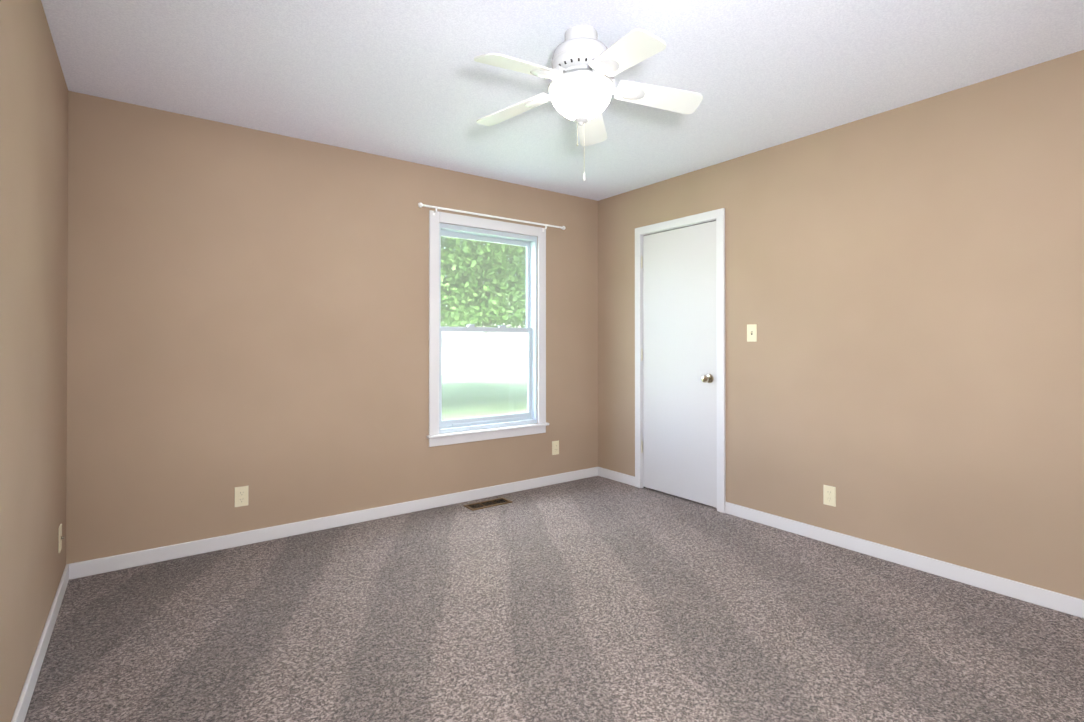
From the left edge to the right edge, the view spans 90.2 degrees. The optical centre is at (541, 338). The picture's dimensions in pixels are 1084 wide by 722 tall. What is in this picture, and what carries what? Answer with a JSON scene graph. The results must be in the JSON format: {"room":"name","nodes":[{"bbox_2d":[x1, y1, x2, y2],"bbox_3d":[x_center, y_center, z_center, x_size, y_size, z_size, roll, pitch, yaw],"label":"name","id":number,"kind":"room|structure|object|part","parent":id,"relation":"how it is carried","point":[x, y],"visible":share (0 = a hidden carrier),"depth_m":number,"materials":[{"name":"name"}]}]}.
{"room":"empty bedroom","nodes":[
{"label":"empty bedroom","id":0,"kind":"room"},
{"bbox_2d":[0,0,67,721],"bbox_3d":[-1.136,-0.032,0.903,0.140,2.440,4.350,0,0,-36],"label":"wall","id":1,"kind":"structure","parent":0,"point":[33,244],"depth_m":1.82,"materials":[{"name":"beige paint"}]},
{"bbox_2d":[11,563,74,721],"bbox_3d":[-1.113,1.149,0.999,0.017,0.078,4.210,0,0,-36],"label":"baseboard","id":2,"kind":"structure","parent":1,"relation":"attached to","point":[24,700],"depth_m":1.98,"materials":[{"name":"white wood"}]},
{"bbox_2d":[58,524,63,552],"bbox_3d":[-2.202,0.912,2.478,0.016,0.114,0.070,0,0,-36],"label":"jack","id":3,"kind":"object","parent":1,"relation":"attached to","point":[60,539],"visible":1,"depth_m":2.46,"materials":[{"name":"beige plastic"}]},
{"bbox_2d":[66,91,597,563],"bbox_3d":[-0.977,-0.016,3.807,3.840,2.440,0.140,0,0,-36],"label":"wall","id":4,"kind":"structure","parent":0,"point":[248,309],"depth_m":3.22,"materials":[{"name":"beige paint"}]},
{"bbox_2d":[235,486,247,506],"bbox_3d":[-1.747,0.915,3.143,0.070,0.114,0.008,0,0,-36],"label":"electrical outlet","id":5,"kind":"object","parent":4,"relation":"attached to","point":[241,496],"visible":1,"depth_m":3.14,"materials":[{"name":"beige plastic"}]},
{"bbox_2d":[75,467,598,578],"bbox_3d":[-0.918,1.165,3.746,3.530,0.078,0.017,0,0,-36],"label":"baseboard","id":6,"kind":"structure","parent":4,"relation":"attached to","point":[154,555],"depth_m":3.33,"materials":[{"name":"white wood"}]},
{"bbox_2d":[429,210,545,446],"bbox_3d":[-0.421,-0.073,4.191,1.030,1.682,0.132,0,0,-36],"label":"window","id":7,"kind":"structure","parent":4,"relation":"in","point":[487,329],"depth_m":4.19,"materials":[{"name":"glass"}]},
{"bbox_2d":[418,202,565,231],"bbox_3d":[-0.338,-0.913,4.142,1.308,0.067,0.051,0,0,-36],"label":"curtain rod","id":8,"kind":"object","parent":7,"relation":"attached to","point":[420,204],"visible":1,"depth_m":4.07,"materials":[{"name":"white metal"}]},
{"bbox_2d":[427,422,548,438],"bbox_3d":[-0.394,0.696,4.150,1.066,0.020,0.092,0,0,-36],"label":"sill","id":9,"kind":"structure","parent":4,"relation":"attached to","point":[484,431],"depth_m":4.08,"materials":[{"name":"white wood"}]},
{"bbox_2d":[552,440,558,454],"bbox_3d":[0.114,0.908,4.512,0.070,0.114,0.008,0,0,-36],"label":"electrical outlet","id":10,"kind":"object","parent":4,"relation":"attached to","point":[555,447],"visible":1,"depth_m":4.51,"materials":[{"name":"beige plastic"}]},
{"bbox_2d":[24,476,1083,721],"bbox_3d":[0.313,1.254,2.049,3.840,0.120,4.490,0,0,-36],"label":"floor","id":11,"kind":"structure","parent":0,"point":[596,598],"depth_m":2.22,"materials":[{"name":"carpet"}]},
{"bbox_2d":[463,497,512,510],"bbox_3d":[-0.392,1.201,3.942,0.335,0.006,0.135,0,0,-36],"label":"air vent register","id":12,"kind":"object","parent":11,"relation":"on","point":[486,504],"visible":1,"depth_m":3.94,"materials":[{"name":"brown metal"}]},
{"bbox_2d":[41,0,1083,200],"bbox_3d":[0.313,-1.306,2.063,3.840,0.120,4.490,0,0,-36],"label":"ceiling","id":13,"kind":"structure","parent":0,"point":[413,81],"depth_m":2.47,"materials":[{"name":"white paint"}]},
{"bbox_2d":[474,25,702,180],"bbox_3d":[0.146,-0.944,2.182,0.951,0.602,0.967,0,0,-36],"label":"fan","id":14,"kind":"object","parent":13,"relation":"hanging from","point":[585,63],"visible":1,"depth_m":2.12,"materials":[{"name":"white plastic"}]},
{"bbox_2d":[598,50,1083,599],"bbox_3d":[1.856,-0.020,3.105,0.170,2.440,4.350,0,0,-36],"label":"wall","id":15,"kind":"structure","parent":0,"point":[904,292],"depth_m":2.85,"materials":[{"name":"beige paint"}]},
{"bbox_2d":[599,467,634,485],"bbox_3d":[0.643,1.170,4.593,0.013,0.078,0.424,0,0,-36],"label":"baseboard","id":16,"kind":"structure","parent":15,"relation":"attached to","point":[606,473],"depth_m":4.58,"materials":[{"name":"white wood"}]},
{"bbox_2d":[641,221,716,507],"bbox_3d":[1.009,0.177,4.087,0.110,2.029,0.712,0,0,-36],"label":"door","id":17,"kind":"structure","parent":15,"relation":"in","point":[679,378],"depth_m":4.07,"materials":[{"name":"white wood"}]},
{"bbox_3d":[0.809,0.125,4.376,0.016,1.595,0.012,0,0,-36],"label":"door hinges","id":18,"kind":"part","parent":17,"relation":"part of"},
{"bbox_2d":[635,208,725,512],"bbox_3d":[1.072,0.149,4.128,0.156,2.113,0.843,0,0,-36],"label":"door frame","id":19,"kind":"structure","parent":15,"relation":"attached to","point":[718,216],"depth_m":3.85,"materials":[{"name":"white wood"}]},
{"bbox_2d":[747,324,756,341],"bbox_3d":[1.387,-0.040,3.582,0.020,0.114,0.070,0,0,-36],"label":"light switch","id":20,"kind":"object","parent":15,"relation":"attached to","point":[751,332],"visible":1,"depth_m":3.58,"materials":[{"name":"beige plastic"}]},
{"bbox_2d":[823,485,835,506],"bbox_3d":[1.690,0.921,3.175,0.008,0.114,0.070,0,0,-36],"label":"outlet","id":21,"kind":"object","parent":15,"relation":"attached to","point":[829,495],"visible":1,"depth_m":3.17,"materials":[{"name":"beige plastic"}]},
{"bbox_2d":[725,502,1083,617],"bbox_3d":[2.117,1.158,2.585,0.017,0.078,2.873,0,0,-36],"label":"baseboard","id":22,"kind":"structure","parent":15,"relation":"attached to","point":[1033,595],"depth_m":2.78,"materials":[{"name":"white wood"}]}
]}

